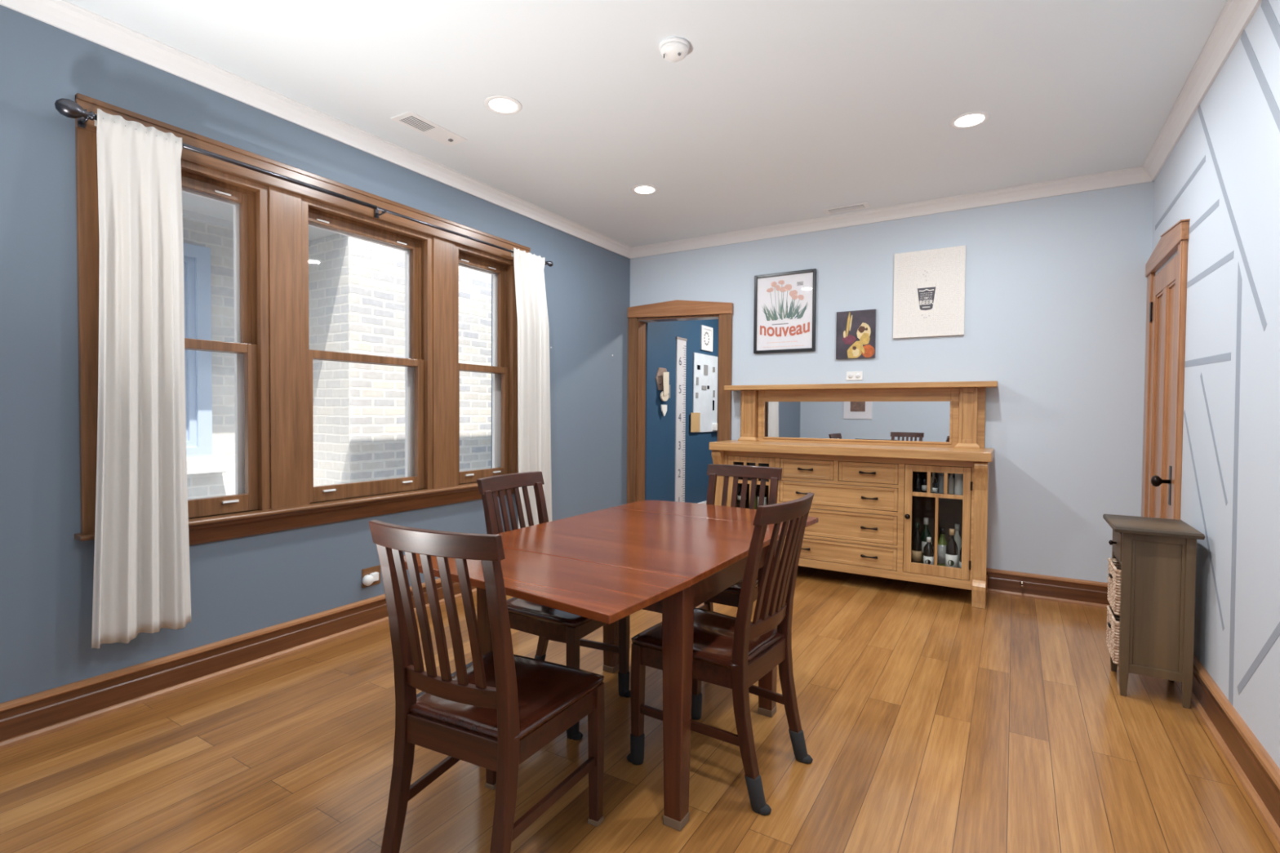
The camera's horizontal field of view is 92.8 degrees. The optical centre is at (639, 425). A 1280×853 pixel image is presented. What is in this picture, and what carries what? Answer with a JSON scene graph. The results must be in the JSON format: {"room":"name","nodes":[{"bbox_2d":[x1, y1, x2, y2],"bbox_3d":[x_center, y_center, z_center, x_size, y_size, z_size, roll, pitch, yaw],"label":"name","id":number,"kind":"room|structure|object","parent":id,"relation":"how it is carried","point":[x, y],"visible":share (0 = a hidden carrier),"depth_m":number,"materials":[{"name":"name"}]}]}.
{"room":"dining room","nodes":[
{"label":"dining room","id":0,"kind":"room"},
{"bbox_2d":[0,4,630,703],"bbox_3d":[-1.682,-0.246,3.677,0.250,2.860,5.908,1,2,32],"label":"wall","id":1,"kind":"structure","parent":0,"point":[242,585],"depth_m":2.62,"materials":[{"name":"blue paint"}]},
{"bbox_2d":[0,577,476,749],"bbox_3d":[-1.618,1.106,3.557,0.034,0.162,5.728,1,2,32],"label":"baseboard","id":2,"kind":"structure","parent":1,"relation":"attached to","point":[30,717],"depth_m":2.76,"materials":[{"name":"brown wood"}]},
{"bbox_2d":[74,93,530,545],"bbox_3d":[-1.610,-0.406,3.628,0.238,1.887,2.715,1,2,32],"label":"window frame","id":3,"kind":"structure","parent":1,"relation":"in","point":[249,199],"depth_m":3.09,"materials":[{"name":"brown wood"}]},
{"bbox_2d":[54,97,553,266],"bbox_3d":[-1.477,-1.247,3.578,0.102,0.069,2.928,1,2,32],"label":"curtain rod","id":4,"kind":"object","parent":3,"relation":"attached to","point":[68,108],"visible":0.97,"depth_m":2.93,"materials":[{"name":"grey metal"}]},
{"bbox_2d":[91,108,191,648],"bbox_3d":[-2.083,-0.184,2.547,0.087,2.150,0.354,1,2,32],"label":"curtain","id":5,"kind":"object","parent":4,"relation":"hanging from","point":[141,579],"visible":1,"depth_m":2.55,"materials":[{"name":"white fabric"}]},
{"bbox_2d":[511,247,551,528],"bbox_3d":[-0.810,-0.226,4.607,0.102,2.142,0.379,1,2,32],"label":"curtain","id":6,"kind":"object","parent":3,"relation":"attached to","point":[534,439],"visible":0.86,"depth_m":4.59,"materials":[{"name":"white fabric"}]},
{"bbox_2d":[0,0,632,258],"bbox_3d":[-1.575,-1.628,3.498,0.068,0.087,5.758,1,2,32],"label":"crown molding","id":7,"kind":"structure","parent":1,"relation":"attached to","point":[64,15],"depth_m":3.03,"materials":[{"name":"white paint"}]},
{"bbox_2d":[301,196,432,505],"bbox_3d":[-1.642,-0.398,3.639,0.172,1.635,0.854,1,2,32],"label":"window","id":8,"kind":"structure","parent":1,"relation":"in","point":[417,246],"depth_m":3.83,"materials":[{"name":"brown wood"}]},
{"bbox_2d":[361,564,380,587],"bbox_3d":[-1.594,0.896,3.616,0.006,0.110,0.120,1,2,32],"label":"power outlet","id":9,"kind":"object","parent":1,"relation":"attached to","point":[365,571],"visible":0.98,"depth_m":3.62,"materials":[{"name":"plastic"}]},
{"bbox_2d":[362,572,378,586],"bbox_3d":[-1.583,0.907,3.588,0.042,0.066,0.099,1,2,32],"label":"night light","id":10,"kind":"object","parent":9,"relation":"attached to","point":[367,580],"visible":1,"depth_m":3.57,"materials":[{"name":"white plastic"}]},
{"bbox_2d":[454,243,516,485],"bbox_3d":[-1.168,-0.412,4.409,0.172,1.635,0.603,1,2,32],"label":"window","id":11,"kind":"structure","parent":1,"relation":"in","point":[503,370],"depth_m":4.59,"materials":[{"name":"brown wood"}]},
{"bbox_2d":[0,565,1279,852],"bbox_3d":[0.105,1.280,2.659,4.416,0.120,13.800,1,2,32],"label":"floor","id":12,"kind":"structure","parent":0,"point":[931,721],"depth_m":2.22,"materials":[{"name":"brown wood"}]},
{"bbox_2d":[368,520,604,852],"bbox_3d":[-0.426,0.745,1.753,0.446,0.985,0.562,1,1,26],"label":"dining chair","id":13,"kind":"object","parent":12,"relation":"on","point":[498,709],"visible":1,"depth_m":1.60,"materials":[{"name":"brown wood"}]},
{"bbox_2d":[476,471,631,740],"bbox_3d":[-0.380,0.724,2.680,0.574,0.985,0.459,1,1,28],"label":"dining chair","id":14,"kind":"object","parent":12,"relation":"on","point":[544,622],"visible":0.45,"depth_m":2.67,"materials":[{"name":"brown wood"}]},
{"bbox_2d":[403,500,817,831],"bbox_3d":[0.004,0.836,2.513,1.000,0.775,1.782,1,2,32],"label":"dining table","id":15,"kind":"object","parent":12,"relation":"on","point":[607,566],"visible":0.7,"depth_m":2.03,"materials":[{"name":"red wood"}]},
{"bbox_2d":[626,492,813,815],"bbox_3d":[0.310,0.739,2.234,0.574,0.985,0.459,1,2,37],"label":"dining chair","id":16,"kind":"object","parent":12,"relation":"on","point":[731,652],"visible":0.94,"depth_m":2.10,"materials":[{"name":"brown wood"}]},
{"bbox_2d":[697,463,782,611],"bbox_3d":[0.444,0.719,3.148,0.446,0.985,0.562,1,2,32],"label":"dining chair","id":17,"kind":"object","parent":12,"relation":"on","point":[730,596],"visible":0.23,"depth_m":3.32,"materials":[{"name":"dark mahogany"},{"name":"charcoal felt"}]},
{"bbox_2d":[709,381,998,608],"bbox_3d":[1.540,0.431,4.668,2.035,1.508,0.540,1,2,32],"label":"sideboard","id":18,"kind":"object","parent":12,"relation":"on","point":[861,449],"visible":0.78,"depth_m":4.51,"materials":[{"name":"brown wood"}]},
{"bbox_2d":[737,483,746,508],"bbox_3d":[0.844,0.616,5.058,0.073,0.285,0.072,1,2,32],"label":"bottle","id":19,"kind":"object","parent":18,"relation":"on","point":[739,495],"visible":0.27,"depth_m":5.04,"materials":[{"name":"black glass"}]},
{"bbox_2d":[748,494,756,509],"bbox_3d":[0.929,0.625,5.018,0.066,0.270,0.065,1,2,32],"label":"bottle","id":20,"kind":"object","parent":18,"relation":"on","point":[755,504],"visible":0.03,"depth_m":5.00,"materials":[{"name":"green"}]},
{"bbox_2d":[738,476,768,481],"bbox_3d":[0.996,0.455,5.073,0.435,0.010,0.370,1,2,32],"label":"shelf","id":21,"kind":"object","parent":18,"relation":"attached to","point":[740,478],"depth_m":5.06,"materials":[{"name":"brown wood"}]},
{"bbox_2d":[757,493,766,506],"bbox_3d":[0.994,0.617,4.966,0.073,0.290,0.072,1,2,32],"label":"bottle","id":22,"kind":"object","parent":18,"relation":"on","point":[765,496],"visible":0.09,"depth_m":4.94,"materials":[{"name":"black glass"}]},
{"bbox_2d":[709,440,994,462],"bbox_3d":[1.548,0.183,4.658,1.990,0.065,0.540,1,2,32],"label":"countertop","id":23,"kind":"structure","parent":18,"relation":"on","point":[940,453],"depth_m":4.39,"materials":[{"name":"brown wood"}]},
{"bbox_2d":[762,399,952,444],"bbox_3d":[1.664,-0.039,4.828,1.446,0.330,0.012,1,2,32],"label":"mirror","id":24,"kind":"object","parent":18,"relation":"on","point":[838,421],"depth_m":4.80,"materials":[{"name":"silver mirror"}]},
{"bbox_2d":[724,381,998,391],"bbox_3d":[1.638,-0.305,4.802,2.035,0.040,0.185,1,2,32],"label":"shelf","id":25,"kind":"object","parent":18,"relation":"attached to","point":[957,385],"depth_m":4.63,"materials":[{"name":"brown wood"}]},
{"bbox_2d":[911,522,921,563],"bbox_3d":[1.996,0.854,4.394,0.067,0.310,0.066,1,2,32],"label":"bottle","id":26,"kind":"object","parent":18,"relation":"on","point":[917,539],"visible":0.87,"depth_m":4.37,"materials":[{"name":"black glass"}]},
{"bbox_2d":[915,474,920,492],"bbox_3d":[1.979,0.413,4.344,0.036,0.125,0.036,1,2,32],"label":"bottle","id":27,"kind":"object","parent":18,"relation":"on","point":[917,482],"visible":0.97,"depth_m":4.33,"materials":[{"name":"black glass"}]},
{"bbox_2d":[921,473,927,492],"bbox_3d":[2.023,0.411,4.335,0.039,0.130,0.038,1,2,32],"label":"bottle","id":28,"kind":"object","parent":18,"relation":"on","point":[924,481],"visible":0.96,"depth_m":4.32,"materials":[{"name":"black glass"}]},
{"bbox_2d":[920,517,931,563],"bbox_3d":[2.082,0.841,4.441,0.078,0.335,0.078,1,2,32],"label":"bottle","id":29,"kind":"object","parent":18,"relation":"on","point":[925,533],"visible":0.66,"depth_m":4.42,"materials":[{"name":"green"}]},
{"bbox_2d":[923,537,933,564],"bbox_3d":[2.030,0.900,4.286,0.067,0.225,0.068,1,2,32],"label":"bottle","id":30,"kind":"object","parent":18,"relation":"on","point":[928,549],"visible":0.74,"depth_m":4.26,"materials":[{"name":"black glass"}]},
{"bbox_2d":[930,472,937,492],"bbox_3d":[2.093,0.406,4.345,0.042,0.140,0.041,1,2,32],"label":"bottle","id":31,"kind":"object","parent":18,"relation":"on","point":[933,477],"visible":0.6,"depth_m":4.33,"materials":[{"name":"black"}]},
{"bbox_2d":[912,487,955,494],"bbox_3d":[2.157,0.483,4.359,0.450,0.012,0.370,1,2,32],"label":"shelf","id":32,"kind":"object","parent":18,"relation":"attached to","point":[913,488],"depth_m":4.45,"materials":[{"name":"brown wood"}]},
{"bbox_2d":[932,478,937,493],"bbox_3d":[2.061,0.425,4.259,0.035,0.105,0.034,1,2,32],"label":"bottle","id":33,"kind":"object","parent":18,"relation":"on","point":[935,485],"visible":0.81,"depth_m":4.25,"materials":[{"name":"black glass"}]},
{"bbox_2d":[937,473,943,493],"bbox_3d":[2.123,0.407,4.291,0.042,0.140,0.041,1,2,32],"label":"bottle","id":34,"kind":"object","parent":18,"relation":"on","point":[940,483],"visible":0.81,"depth_m":4.28,"materials":[{"name":"grey glass"}]},
{"bbox_2d":[937,527,946,566],"bbox_3d":[2.130,0.868,4.295,0.073,0.290,0.072,1,2,32],"label":"bottle","id":35,"kind":"object","parent":18,"relation":"on","point":[942,542],"visible":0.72,"depth_m":4.27,"materials":[{"name":"green glass"}]},
{"bbox_2d":[945,528,957,568],"bbox_3d":[2.150,0.865,4.205,0.076,0.300,0.076,1,2,32],"label":"bottle","id":36,"kind":"object","parent":18,"relation":"on","point":[951,552],"visible":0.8,"depth_m":4.18,"materials":[{"name":"black glass"}]},
{"bbox_2d":[947,473,955,493],"bbox_3d":[2.185,0.406,4.276,0.040,0.145,0.039,1,2,32],"label":"bottle","id":37,"kind":"object","parent":18,"relation":"on","point":[951,480],"visible":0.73,"depth_m":4.26,"materials":[{"name":"beige glass"}]},
{"bbox_2d":[954,524,961,568],"bbox_3d":[2.254,0.858,4.336,0.068,0.310,0.067,1,2,32],"label":"bottle","id":38,"kind":"object","parent":18,"relation":"on","point":[957,539],"visible":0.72,"depth_m":4.31,"materials":[{"name":"grey glass"}]},
{"bbox_2d":[954,473,963,494],"bbox_3d":[2.205,0.395,4.210,0.056,0.170,0.055,1,2,32],"label":"bottle","id":39,"kind":"object","parent":18,"relation":"on","point":[958,489],"visible":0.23,"depth_m":4.19,"materials":[{"name":"white glass"}]},
{"bbox_2d":[959,547,970,568],"bbox_3d":[2.239,0.891,4.199,0.069,0.250,0.068,1,2,32],"label":"bottle","id":40,"kind":"object","parent":18,"relation":"on","point":[960,553],"visible":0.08,"depth_m":4.20,"materials":[{"name":"black"}]},
{"bbox_2d":[1102,514,1204,708],"bbox_3d":[2.377,0.845,2.857,0.306,0.776,0.430,1,2,32],"label":"base cabinet","id":41,"kind":"object","parent":12,"relation":"on","point":[1156,556],"visible":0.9,"depth_m":2.72,"materials":[{"name":"grey wood"}]},
{"bbox_2d":[1106,605,1119,664],"bbox_3d":[2.351,1.003,2.874,0.235,0.200,0.279,1,2,32],"label":"basket","id":42,"kind":"object","parent":41,"relation":"in","point":[1113,624],"visible":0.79,"depth_m":2.87,"materials":[{"name":"wicker"}]},
{"bbox_2d":[1106,558,1120,615],"bbox_3d":[2.352,0.770,2.869,0.235,0.210,0.279,1,2,32],"label":"basket","id":43,"kind":"object","parent":41,"relation":"in","point":[1113,590],"visible":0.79,"depth_m":2.87,"materials":[{"name":"wicker"}]},
{"bbox_2d":[66,0,1227,247],"bbox_3d":[0.128,-1.744,2.590,4.416,0.210,13.800,1,2,32],"label":"ceiling","id":44,"kind":"structure","parent":0,"point":[775,112],"depth_m":2.94,"materials":[{"name":"white paint"}]},
{"bbox_2d":[390,111,467,146],"bbox_3d":[-1.180,-1.660,3.432,0.160,0.014,0.400,1,2,32],"label":"ceiling vent","id":45,"kind":"object","parent":44,"relation":"in","point":[410,119],"visible":1,"depth_m":3.41,"materials":[{"name":"white metal"}]},
{"bbox_2d":[483,94,522,114],"bbox_3d":[-0.709,-1.655,3.154,0.196,0.004,0.196,1,2,32],"label":"recessed light","id":46,"kind":"object","parent":44,"relation":"in","point":[502,104],"visible":1,"depth_m":3.15,"materials":[{"name":"white paint"}]},
{"bbox_2d":[488,98,516,112],"bbox_3d":[-0.709,-1.655,3.154,0.138,0.004,0.138,0,1,0],"label":"diffuser","id":47,"kind":"object","parent":46,"relation":"attached to","point":[496,105],"depth_m":3.15,"materials":[{"name":"white plastic"}]},
{"bbox_2d":[631,184,658,195],"bbox_3d":[0.033,-1.677,4.341,0.196,0.004,0.196,1,2,32],"label":"recessed light","id":48,"kind":"object","parent":44,"relation":"in","point":[644,189],"visible":1,"depth_m":4.33,"materials":[{"name":"white paint"}]},
{"bbox_2d":[635,186,654,193],"bbox_3d":[0.033,-1.676,4.341,0.138,0.004,0.138,0,1,0],"label":"diffuser","id":49,"kind":"object","parent":48,"relation":"attached to","point":[638,189],"depth_m":4.33,"materials":[{"name":"white plastic"}]},
{"bbox_2d":[658,36,689,62],"bbox_3d":[0.147,-1.606,2.633,0.132,0.066,0.132,1,2,32],"label":"smoke detector","id":50,"kind":"object","parent":44,"relation":"attached to","point":[673,49],"visible":1,"depth_m":2.60,"materials":[{"name":"white paint"}]},
{"bbox_2d":[822,201,871,214],"bbox_3d":[1.592,-1.671,4.703,0.340,0.010,0.130,1,2,32],"label":"ceiling vent","id":51,"kind":"object","parent":44,"relation":"in","point":[863,205],"visible":1,"depth_m":4.69,"materials":[{"name":"white metal"}]},
{"bbox_2d":[949,111,990,128],"bbox_3d":[1.772,-1.640,3.278,0.196,0.004,0.196,1,2,32],"label":"recessed light","id":52,"kind":"object","parent":44,"relation":"in","point":[970,119],"visible":1,"depth_m":3.27,"materials":[{"name":"white paint"}]},
{"bbox_2d":[955,114,984,126],"bbox_3d":[1.772,-1.639,3.278,0.138,0.004,0.138,0,1,0],"label":"diffuser","id":53,"kind":"object","parent":52,"relation":"attached to","point":[965,120],"depth_m":3.27,"materials":[{"name":"white plastic"}]},
{"bbox_2d":[644,319,718,503],"bbox_3d":[0.805,-0.312,7.365,0.120,2.860,3.002,1,2,32],"label":"wall","id":54,"kind":"structure","parent":0,"point":[660,474],"depth_m":6.49,"materials":[{"name":"blue paint"}]},
{"bbox_2d":[655,367,666,390],"bbox_3d":[0.244,-0.477,6.294,0.042,0.230,0.269,1,2,32],"label":"key rack","id":55,"kind":"object","parent":54,"relation":"attached to","point":[659,378],"visible":0.7,"depth_m":6.24,"materials":[{"name":"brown wood"}]},
{"bbox_2d":[660,391,668,401],"bbox_3d":[0.252,-0.301,6.275,0.019,0.110,0.150,1,2,32],"label":"pouch","id":56,"kind":"object","parent":55,"relation":"hanging from","point":[665,397],"visible":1,"depth_m":6.25,"materials":[{"name":"beige fabric"}]},
{"bbox_2d":[662,372,669,395],"bbox_3d":[0.266,-0.426,6.264,0.008,0.249,0.120,1,2,32],"label":"lanyard","id":57,"kind":"object","parent":55,"relation":"hanging from","point":[665,375],"visible":1,"depth_m":6.25,"materials":[{"name":"beige fabric"}]},
{"bbox_2d":[668,384,670,398],"bbox_3d":[0.304,-0.353,6.356,0.006,0.140,0.045,1,2,32],"label":"tag","id":58,"kind":"object","parent":55,"relation":"hanging from","point":[668,384],"visible":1,"depth_m":6.36,"materials":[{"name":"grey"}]},
{"bbox_2d":[661,404,666,416],"bbox_3d":[0.248,-0.152,6.298,0.015,0.119,0.110,1,2,32],"label":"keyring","id":59,"kind":"object","parent":54,"relation":"attached to","point":[664,407],"visible":1,"depth_m":6.29,"materials":[{"name":"white"}]},
{"bbox_2d":[675,336,687,502],"bbox_3d":[0.445,-0.026,6.660,0.016,1.855,0.230,1,2,32],"label":"ruler","id":60,"kind":"object","parent":54,"relation":"attached to","point":[681,343],"visible":0.98,"depth_m":6.65,"materials":[{"name":"grey wood"}]},
{"bbox_2d":[692,352,717,432],"bbox_3d":[0.772,-0.376,7.175,0.015,0.909,0.640,1,2,32],"label":"whiteboard","id":61,"kind":"object","parent":54,"relation":"attached to","point":[703,404],"visible":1,"depth_m":7.16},
{"bbox_2d":[690,413,700,432],"bbox_3d":[0.629,-0.033,6.928,0.012,0.220,0.220,1,2,32],"label":"envelope","id":62,"kind":"object","parent":61,"relation":"attached to","point":[695,417],"visible":1,"depth_m":6.91,"materials":[{"name":"brown paper"}]},
{"bbox_2d":[696,377,698,385],"bbox_3d":[0.656,-0.504,6.962,0.006,0.090,0.050,1,2,32],"label":"magnet","id":63,"kind":"object","parent":61,"relation":"attached to","point":[697,378],"visible":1,"depth_m":6.96,"materials":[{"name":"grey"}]},
{"bbox_2d":[702,385,706,390],"bbox_3d":[0.750,-0.437,7.117,0.006,0.050,0.120,1,2,32],"label":"magnet","id":64,"kind":"object","parent":61,"relation":"attached to","point":[704,388],"visible":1,"depth_m":7.11,"materials":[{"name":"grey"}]},
{"bbox_2d":[703,364,707,375],"bbox_3d":[0.772,-0.647,7.146,0.006,0.120,0.100,1,2,32],"label":"magnet","id":65,"kind":"object","parent":61,"relation":"attached to","point":[705,366],"visible":1,"depth_m":7.13,"materials":[{"name":"grey"}]},
{"bbox_2d":[712,423,717,430],"bbox_3d":[0.929,0.018,7.390,0.042,0.080,0.160,1,2,32],"label":"tray","id":66,"kind":"object","parent":61,"relation":"attached to","point":[714,425],"visible":0.51,"depth_m":7.33,"materials":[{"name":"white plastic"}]},
{"bbox_2d":[700,324,712,351],"bbox_3d":[0.787,-1.021,7.177,0.020,0.285,0.300,1,2,32],"label":"picture frame","id":67,"kind":"object","parent":54,"relation":"attached to","point":[706,332],"visible":1,"depth_m":7.17,"materials":[{"name":"white paper"}]},
{"bbox_2d":[702,328,711,348],"bbox_3d":[0.781,-1.021,7.180,0.008,0.225,0.240,1,2,32],"label":"print","id":68,"kind":"object","parent":67,"relation":"attached to","point":[706,332],"depth_m":7.18,"materials":[{"name":"white paper"}]},
{"bbox_2d":[630,181,1154,582],"bbox_3d":[1.705,-0.251,4.968,4.166,2.860,0.140,1,2,32],"label":"wall","id":69,"kind":"structure","parent":0,"point":[1055,286],"depth_m":4.28,"materials":[{"name":"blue paint"}]},
{"bbox_2d":[626,299,733,503],"bbox_3d":[0.383,-0.007,5.762,1.092,2.318,0.180,1,2,32],"label":"doorway","id":70,"kind":"structure","parent":69,"relation":"in","point":[673,310],"depth_m":5.91,"materials":[{"name":"brown wood"}]},
{"bbox_2d":[753,268,816,353],"bbox_3d":[1.220,-0.955,5.156,0.531,0.673,0.026,1,2,32],"label":"framed poster","id":71,"kind":"object","parent":69,"relation":"attached to","point":[785,302],"visible":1,"depth_m":5.15,"materials":[{"name":"white paper"}]},
{"bbox_2d":[846,371,862,380],"bbox_3d":[1.713,-0.396,4.872,0.125,0.070,0.010,1,2,32],"label":"power outlet","id":72,"kind":"object","parent":69,"relation":"attached to","point":[851,375],"visible":1,"depth_m":4.87,"materials":[{"name":"white plastic"}]},
{"bbox_2d":[835,309,875,359],"bbox_3d":[1.718,-0.722,4.855,0.299,0.379,0.022,1,2,32],"label":"canvas painting","id":73,"kind":"object","parent":69,"relation":"attached to","point":[855,331],"visible":1,"depth_m":4.84,"materials":[{"name":"fabric"}]},
{"bbox_2d":[630,165,1154,258],"bbox_3d":[1.575,-1.637,4.900,3.966,0.087,0.068,1,2,32],"label":"crown molding","id":74,"kind":"structure","parent":69,"relation":"attached to","point":[1133,175],"depth_m":4.59,"materials":[{"name":"white paint"}]},
{"bbox_2d":[893,244,965,338],"bbox_3d":[2.164,-0.990,4.575,0.485,0.647,0.024,1,2,32],"label":"poster panel","id":75,"kind":"object","parent":69,"relation":"attached to","point":[929,285],"visible":1,"depth_m":4.56,"materials":[{"name":"white paper"}]},
{"bbox_2d":[1019,582,1023,587],"bbox_3d":[2.665,1.113,4.254,0.026,0.026,0.083,1,2,32],"label":"door stop","id":76,"kind":"object","parent":69,"relation":"attached to","point":[1021,584],"visible":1,"depth_m":4.26,"materials":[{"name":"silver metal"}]},
{"bbox_2d":[986,568,1110,608],"bbox_3d":[2.028,1.106,4.692,2.876,0.165,0.034,1,2,32],"label":"baseboard","id":77,"kind":"structure","parent":69,"relation":"attached to","point":[1055,588],"depth_m":4.20,"materials":[{"name":"brown wood"}]},
{"bbox_2d":[1151,0,1279,768],"bbox_3d":[1.863,-0.170,1.491,0.151,2.860,5.898,1,2,32],"label":"wall","id":78,"kind":"structure","parent":0,"point":[1222,175],"depth_m":2.36,"materials":[{"name":"white paint"}]},
{"bbox_2d":[1146,253,1177,519],"bbox_3d":[2.984,0.149,3.533,0.125,2.126,0.752,1,2,32],"label":"door","id":79,"kind":"structure","parent":78,"relation":"in","point":[1162,307],"depth_m":3.49,"materials":[{"name":"orange wood"}]},
{"bbox_2d":[1141,218,1190,519],"bbox_3d":[2.993,0.066,3.513,0.036,2.312,0.994,1,2,32],"label":"door frame","id":80,"kind":"structure","parent":78,"relation":"attached to","point":[1176,237],"depth_m":3.16,"materials":[{"name":"orange wood"}]},
{"bbox_2d":[1142,0,1262,181],"bbox_3d":[1.744,-1.557,1.457,0.068,0.087,5.758,1,2,32],"label":"crown molding","id":81,"kind":"structure","parent":78,"relation":"attached to","point":[1236,15],"depth_m":2.75,"materials":[{"name":"white paint"}]},
{"bbox_2d":[1179,653,1279,845],"bbox_3d":[1.482,1.180,1.094,0.034,0.172,4.780,1,2,32],"label":"baseboard","id":82,"kind":"structure","parent":78,"relation":"attached to","point":[1255,770],"depth_m":2.18,"materials":[{"name":"brown wood"}]},
{"label":"outside","id":83,"kind":"structure","parent":0,"visible":0},
{"bbox_3d":[-3.196,2.208,4.355,2.950,0.100,16.000,1,2,32],"label":"ground","id":84,"kind":"structure","parent":83,"visible":0},
{"bbox_2d":[182,191,491,499],"bbox_3d":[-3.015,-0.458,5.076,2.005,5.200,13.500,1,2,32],"label":"window glass","id":85,"kind":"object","parent":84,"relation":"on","point":[357,286],"visible":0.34,"depth_m":4.65,"materials":[{"name":"clear glass"}]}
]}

